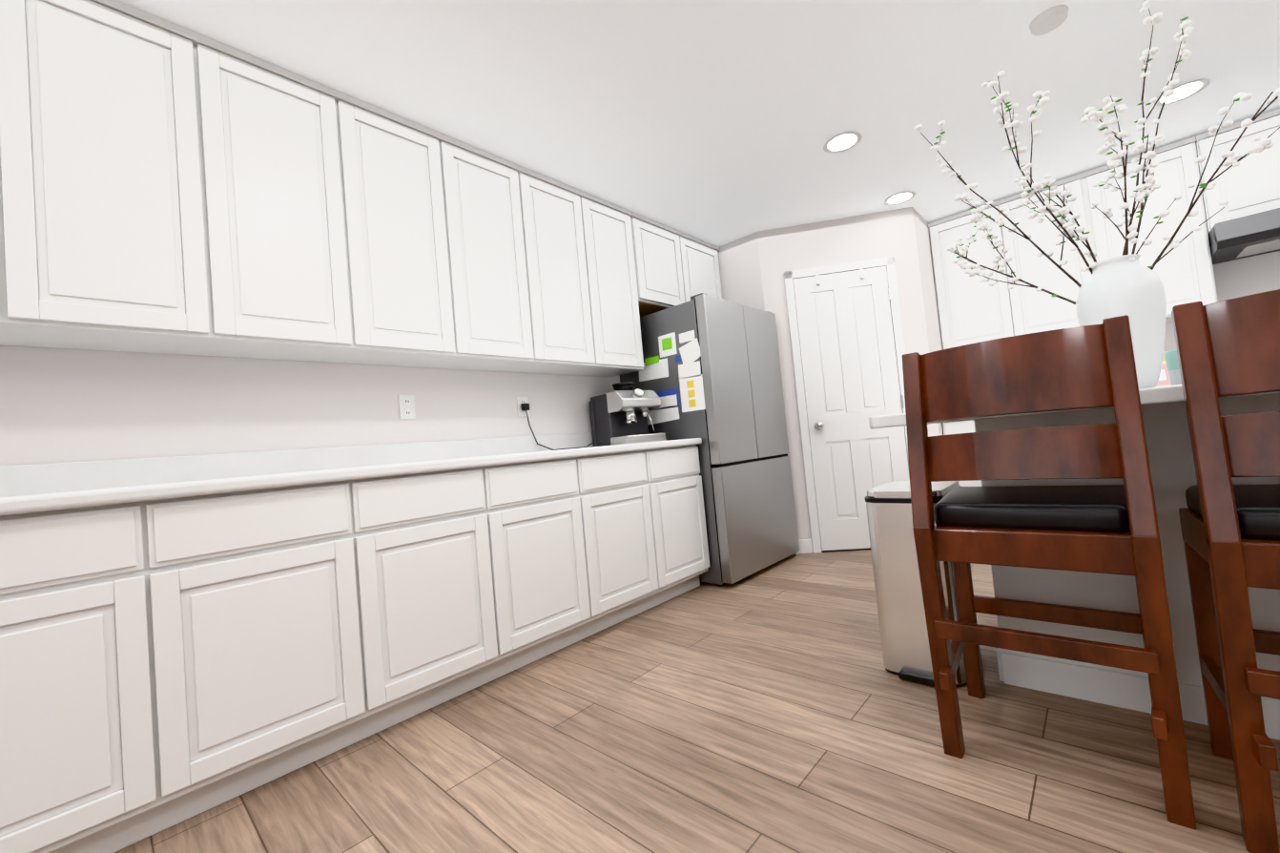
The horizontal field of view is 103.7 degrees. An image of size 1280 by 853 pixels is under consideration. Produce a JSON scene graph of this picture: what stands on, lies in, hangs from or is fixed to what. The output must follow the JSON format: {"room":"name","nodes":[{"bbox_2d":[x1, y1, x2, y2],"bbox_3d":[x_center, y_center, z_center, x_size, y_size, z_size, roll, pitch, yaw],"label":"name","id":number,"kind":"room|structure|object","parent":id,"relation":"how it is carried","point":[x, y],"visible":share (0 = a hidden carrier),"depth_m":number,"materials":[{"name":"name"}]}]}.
{"room":"kitchen","nodes":[
{"label":"kitchen","id":0,"kind":"room"},
{"bbox_2d":[0,344,619,466],"bbox_3d":[-1.417,-0.106,2.214,0.100,2.440,8.480,-7,-3,42],"label":"wall","id":1,"kind":"structure","parent":0,"point":[64,404],"depth_m":1.98,"materials":[{"name":"white paint"}]},
{"bbox_2d":[0,0,53,347],"bbox_3d":[-2.023,-0.781,1.323,0.335,1.046,0.553,-7,-3,42],"label":"upper cabinet","id":2,"kind":"object","parent":1,"relation":"attached to","point":[22,246],"depth_m":1.40,"materials":[{"name":"white wood"}]},
{"bbox_2d":[34,0,244,356],"bbox_3d":[-1.732,-0.796,1.640,0.335,1.046,0.553,-7,-3,42],"label":"upper cabinet","id":3,"kind":"object","parent":1,"relation":"attached to","point":[166,187],"depth_m":1.57,"materials":[{"name":"white wood"}]},
{"bbox_2d":[0,432,598,496],"bbox_3d":[-1.415,0.145,2.088,0.020,0.100,3.880,-7,-3,42],"label":"backsplash","id":4,"kind":"structure","parent":1,"relation":"attached to","point":[40,478],"depth_m":1.94,"materials":[{"name":"white stone"}]},
{"bbox_2d":[225,44,377,363],"bbox_3d":[-1.442,-0.810,1.957,0.335,1.046,0.553,-7,-3,42],"label":"upper cabinet","id":5,"kind":"object","parent":1,"relation":"attached to","point":[296,140],"depth_m":1.89,"materials":[{"name":"white wood"}]},
{"bbox_2d":[398,394,415,419],"bbox_3d":[-1.130,-0.094,2.440,0.008,0.118,0.075,-7,-3,42],"label":"electrical outlet","id":6,"kind":"object","parent":1,"relation":"attached to","point":[406,403],"visible":1,"depth_m":2.44,"materials":[{"name":"white plastic"}]},
{"bbox_2d":[350,99,473,368],"bbox_3d":[-1.152,-0.825,2.274,0.335,1.046,0.553,-7,-3,42],"label":"upper cabinet","id":7,"kind":"object","parent":1,"relation":"attached to","point":[420,276],"depth_m":2.21,"materials":[{"name":"white wood"}]},
{"bbox_2d":[446,140,549,372],"bbox_3d":[-0.862,-0.839,2.591,0.335,1.046,0.553,-7,-3,42],"label":"upper cabinet","id":8,"kind":"object","parent":1,"relation":"attached to","point":[507,310],"depth_m":2.54,"materials":[{"name":"white wood"}]},
{"bbox_2d":[516,396,529,416],"bbox_3d":[-0.681,-0.116,2.930,0.008,0.118,0.075,-7,-3,42],"label":"electrical outlet","id":9,"kind":"object","parent":1,"relation":"attached to","point":[520,402],"visible":0.81,"depth_m":2.92,"materials":[{"name":"white plastic"}]},
{"bbox_2d":[522,171,606,375],"bbox_3d":[-0.571,-0.854,2.908,0.335,1.046,0.553,-7,-3,42],"label":"upper cabinet","id":10,"kind":"object","parent":1,"relation":"attached to","point":[576,342],"depth_m":2.86,"materials":[{"name":"white wood"}]},
{"bbox_2d":[576,194,643,376],"bbox_3d":[-0.299,-0.868,3.205,0.335,1.046,0.499,-7,-3,42],"label":"upper cabinet","id":11,"kind":"object","parent":1,"relation":"attached to","point":[613,236],"depth_m":3.14,"materials":[{"name":"white wood"}]},
{"bbox_2d":[630,211,722,316],"bbox_3d":[0.196,-1.120,3.776,0.337,0.590,1.023,-7,-3,42],"label":"upper cabinet","id":12,"kind":"object","parent":1,"relation":"attached to","point":[673,267],"visible":0.65,"depth_m":3.55,"materials":[{"name":"white wood"}]},
{"bbox_2d":[114,549,1279,852],"bbox_3d":[1.728,0.750,-0.628,8.380,0.060,8.480,-7,-3,42],"label":"floor","id":13,"kind":"structure","parent":0,"point":[776,708],"depth_m":1.40,"materials":[{"name":"brown wood"}]},
{"bbox_2d":[0,496,202,852],"bbox_3d":[-1.639,0.665,1.315,0.639,0.875,0.607,-7,-3,42],"label":"base cabinet","id":14,"kind":"object","parent":13,"relation":"on","point":[185,638],"depth_m":1.21,"materials":[{"name":"white wood"}]},
{"bbox_2d":[0,437,701,516],"bbox_3d":[-1.171,0.184,1.866,0.669,0.040,3.880,-7,-3,42],"label":"countertop","id":15,"kind":"structure","parent":14,"relation":"on","point":[19,504],"depth_m":1.52,"materials":[{"name":"white stone"}]},
{"bbox_2d":[589,382,666,446],"bbox_3d":[-0.079,-0.086,3.185,0.320,0.395,0.394,-4,-3,-37],"label":"coffee machine","id":16,"kind":"object","parent":15,"relation":"on","point":[620,412],"visible":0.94,"depth_m":3.11,"materials":[{"name":"grey metal"}]},
{"bbox_2d":[520,403,593,450],"bbox_3d":[-0.467,-0.003,3.039,0.129,0.286,0.482,-7,-3,42],"label":"cord","id":17,"kind":"object","parent":16,"relation":"attached to","point":[526,406],"visible":0.92,"depth_m":2.92,"materials":[{"name":"black plastic"}]},
{"bbox_2d":[183,477,392,811],"bbox_3d":[-1.310,0.649,1.674,0.639,0.875,0.607,-7,-3,42],"label":"base cabinet","id":18,"kind":"object","parent":13,"relation":"on","point":[286,588],"depth_m":1.49,"materials":[{"name":"white wood"}]},
{"bbox_2d":[377,466,518,724],"bbox_3d":[-0.981,0.632,2.033,0.639,0.875,0.607,-7,-3,42],"label":"base cabinet","id":19,"kind":"object","parent":13,"relation":"on","point":[446,551],"depth_m":1.86,"materials":[{"name":"white wood"}]},
{"bbox_2d":[503,454,606,667],"bbox_3d":[-0.653,0.616,2.391,0.639,0.875,0.607,-7,-3,42],"label":"base cabinet","id":20,"kind":"object","parent":13,"relation":"on","point":[553,525],"depth_m":2.23,"materials":[{"name":"white wood"}]},
{"bbox_2d":[591,451,671,627],"bbox_3d":[-0.324,0.599,2.750,0.639,0.875,0.607,-7,-3,42],"label":"base cabinet","id":21,"kind":"object","parent":13,"relation":"on","point":[629,505],"depth_m":2.60,"materials":[{"name":"white wood"}]},
{"bbox_2d":[656,443,710,598],"bbox_3d":[-0.016,0.584,3.087,0.639,0.875,0.547,-7,-3,42],"label":"base cabinet","id":22,"kind":"object","parent":13,"relation":"on","point":[685,528],"depth_m":2.93,"materials":[{"name":"white wood"}]},
{"bbox_2d":[619,292,799,586],"bbox_3d":[0.486,0.098,3.593,0.774,1.790,0.912,-7,-3,42],"label":"refrigerator","id":23,"kind":"object","parent":13,"relation":"on","point":[710,374],"visible":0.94,"depth_m":3.21,"materials":[{"name":"grey metal"}]},
{"bbox_2d":[864,480,966,687],"bbox_3d":[1.053,0.550,1.876,0.266,0.655,0.393,-7,-3,42],"label":"trash can","id":24,"kind":"object","parent":13,"relation":"on","point":[906,653],"visible":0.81,"depth_m":1.77,"materials":[{"name":"silver metal"}]},
{"bbox_2d":[942,419,981,486],"bbox_3d":[2.642,0.362,3.695,0.530,0.875,0.642,-7,-3,42],"label":"base cabinet","id":25,"kind":"object","parent":13,"relation":"on","point":[960,426],"visible":0.02,"depth_m":3.55,"materials":[{"name":"white wood"}]},
{"bbox_2d":[901,314,1196,829],"bbox_3d":[1.053,0.314,1.345,0.469,1.092,0.465,-7,-3,42],"label":"chair","id":26,"kind":"object","parent":13,"relation":"on","point":[1110,528],"visible":1,"depth_m":1.20,"materials":[{"name":"brown wood"}]},
{"bbox_2d":[973,392,1279,740],"bbox_3d":[2.132,0.187,1.481,1.758,1.149,1.111,-7,-3,42],"label":"kitchen island","id":27,"kind":"object","parent":13,"relation":"on","point":[1170,457],"visible":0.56,"depth_m":1.47,"materials":[{"name":"white paint"}]},
{"bbox_2d":[868,384,1279,428],"bbox_3d":[1.933,-0.128,1.465,2.020,0.040,1.400,-7,-3,42],"label":"island countertop","id":28,"kind":"structure","parent":27,"relation":"on","point":[1167,394],"depth_m":1.20,"materials":[{"name":"stone"}]},
{"bbox_2d":[914,0,1279,389],"bbox_3d":[1.470,-0.671,1.551,0.975,1.130,0.613,-7,-3,42],"label":"vase","id":29,"kind":"object","parent":28,"relation":"on","point":[1131,287],"visible":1,"depth_m":1.46,"materials":[{"name":"white ceramic"}]},
{"bbox_2d":[1156,350,1170,387],"bbox_3d":[3.245,-0.330,3.131,0.210,0.267,0.145,-7,-3,42],"label":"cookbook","id":30,"kind":"object","parent":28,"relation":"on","point":[1164,380],"depth_m":3.11,"materials":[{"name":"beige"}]},
{"bbox_2d":[1164,349,1181,385],"bbox_3d":[1.613,-0.174,1.464,0.108,0.108,0.108,-7,-3,42],"label":"cup","id":31,"kind":"object","parent":28,"relation":"on","point":[1172,364],"visible":0.25,"depth_m":1.47,"materials":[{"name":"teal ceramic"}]},
{"bbox_2d":[1171,289,1279,852],"bbox_3d":[1.424,0.266,0.976,0.469,1.092,0.465,-7,-3,42],"label":"chair","id":32,"kind":"object","parent":13,"relation":"on","point":[1230,532],"visible":1,"depth_m":0.97,"materials":[{"name":"brown wood"}]},
{"bbox_2d":[117,0,1279,247],"bbox_3d":[0.247,-1.578,0.622,4.960,0.060,8.480,-7,-3,42],"label":"ceiling","id":33,"kind":"structure","parent":0,"point":[718,122],"depth_m":2.24,"materials":[{"name":"white paint"}]},
{"bbox_2d":[823,131,862,153],"bbox_3d":[1.096,-1.539,2.723,0.196,0.010,0.196,-7,-3,42],"label":"recessed light","id":34,"kind":"object","parent":33,"relation":"in","point":[841,142],"visible":0.98,"depth_m":2.72,"materials":[{"name":"white"}]},
{"bbox_2d":[884,190,915,206],"bbox_3d":[1.792,-1.574,3.468,0.196,0.010,0.196,-7,-3,42],"label":"recessed light","id":35,"kind":"object","parent":33,"relation":"in","point":[898,198],"visible":0.98,"depth_m":3.47,"materials":[{"name":"white"}]},
{"bbox_2d":[1029,4,1068,36],"bbox_3d":[1.622,-1.607,1.994,0.123,0.028,0.123,-7,-3,42],"label":"smoke detector","id":36,"kind":"object","parent":33,"relation":"attached to","point":[1048,20],"visible":1,"depth_m":1.98,"materials":[{"name":"white plastic"}]},
{"bbox_2d":[1153,78,1209,105],"bbox_3d":[2.752,-1.698,2.556,0.196,0.010,0.196,-7,-3,42],"label":"recessed light","id":37,"kind":"object","parent":33,"relation":"in","point":[1185,91],"visible":0.73,"depth_m":2.55,"materials":[{"name":"white"}]},
{"bbox_2d":[717,231,764,310],"bbox_3d":[0.792,-0.239,4.051,0.680,2.440,0.120,-7,-3,42],"label":"wall","id":38,"kind":"structure","parent":0,"point":[739,271],"depth_m":3.92,"materials":[{"name":"white paint"}]},
{"bbox_2d":[756,206,938,539],"bbox_3d":[1.554,-0.321,3.744,1.107,2.440,0.120,-6,-2,10],"label":"wall","id":39,"kind":"structure","parent":0,"point":[878,235],"depth_m":3.73,"materials":[{"name":"white paint"}]},
{"bbox_2d":[793,538,813,554],"bbox_3d":[1.808,0.741,1.416,4.180,0.100,3.800,-7,-3,42],"label":"baseboard","id":40,"kind":"structure","parent":39,"relation":"attached to","point":[805,546],"depth_m":3.70,"materials":[{"name":"white wood"}]},
{"bbox_2d":[784,255,909,553],"bbox_3d":[1.558,-0.153,3.669,0.660,2.098,0.435,-7,-3,42],"label":"door","id":41,"kind":"structure","parent":39,"relation":"attached to","point":[847,340],"depth_m":3.68,"materials":[{"name":"white wood"}]},
{"bbox_2d":[912,207,943,434],"bbox_3d":[2.296,-0.383,3.909,0.120,2.440,0.750,-7,-3,42],"label":"wall","id":42,"kind":"structure","parent":0,"point":[929,292],"depth_m":3.77,"materials":[{"name":"white paint"}]},
{"bbox_2d":[1163,250,1279,351],"bbox_3d":[3.234,-0.481,3.622,5.080,2.440,0.100,-7,-3,42],"label":"wall","id":43,"kind":"structure","parent":0,"point":[1247,276],"depth_m":3.09,"materials":[{"name":"white paint"}]},
{"bbox_2d":[928,108,1279,349],"bbox_3d":[3.603,-1.232,2.948,3.244,1.035,0.339,-7,-3,42],"label":"upper cabinet","id":44,"kind":"object","parent":43,"relation":"attached to","point":[973,310],"visible":0.69,"depth_m":3.28,"materials":[{"name":"white wood"}]},
{"bbox_2d":[1208,207,1279,264],"bbox_3d":[3.687,-1.112,2.754,0.758,0.146,0.518,-7,-3,42],"label":"range hood","id":45,"kind":"object","parent":43,"relation":"attached to","point":[1257,234],"visible":0.83,"depth_m":2.79,"materials":[{"name":"grey metal"}]}
]}

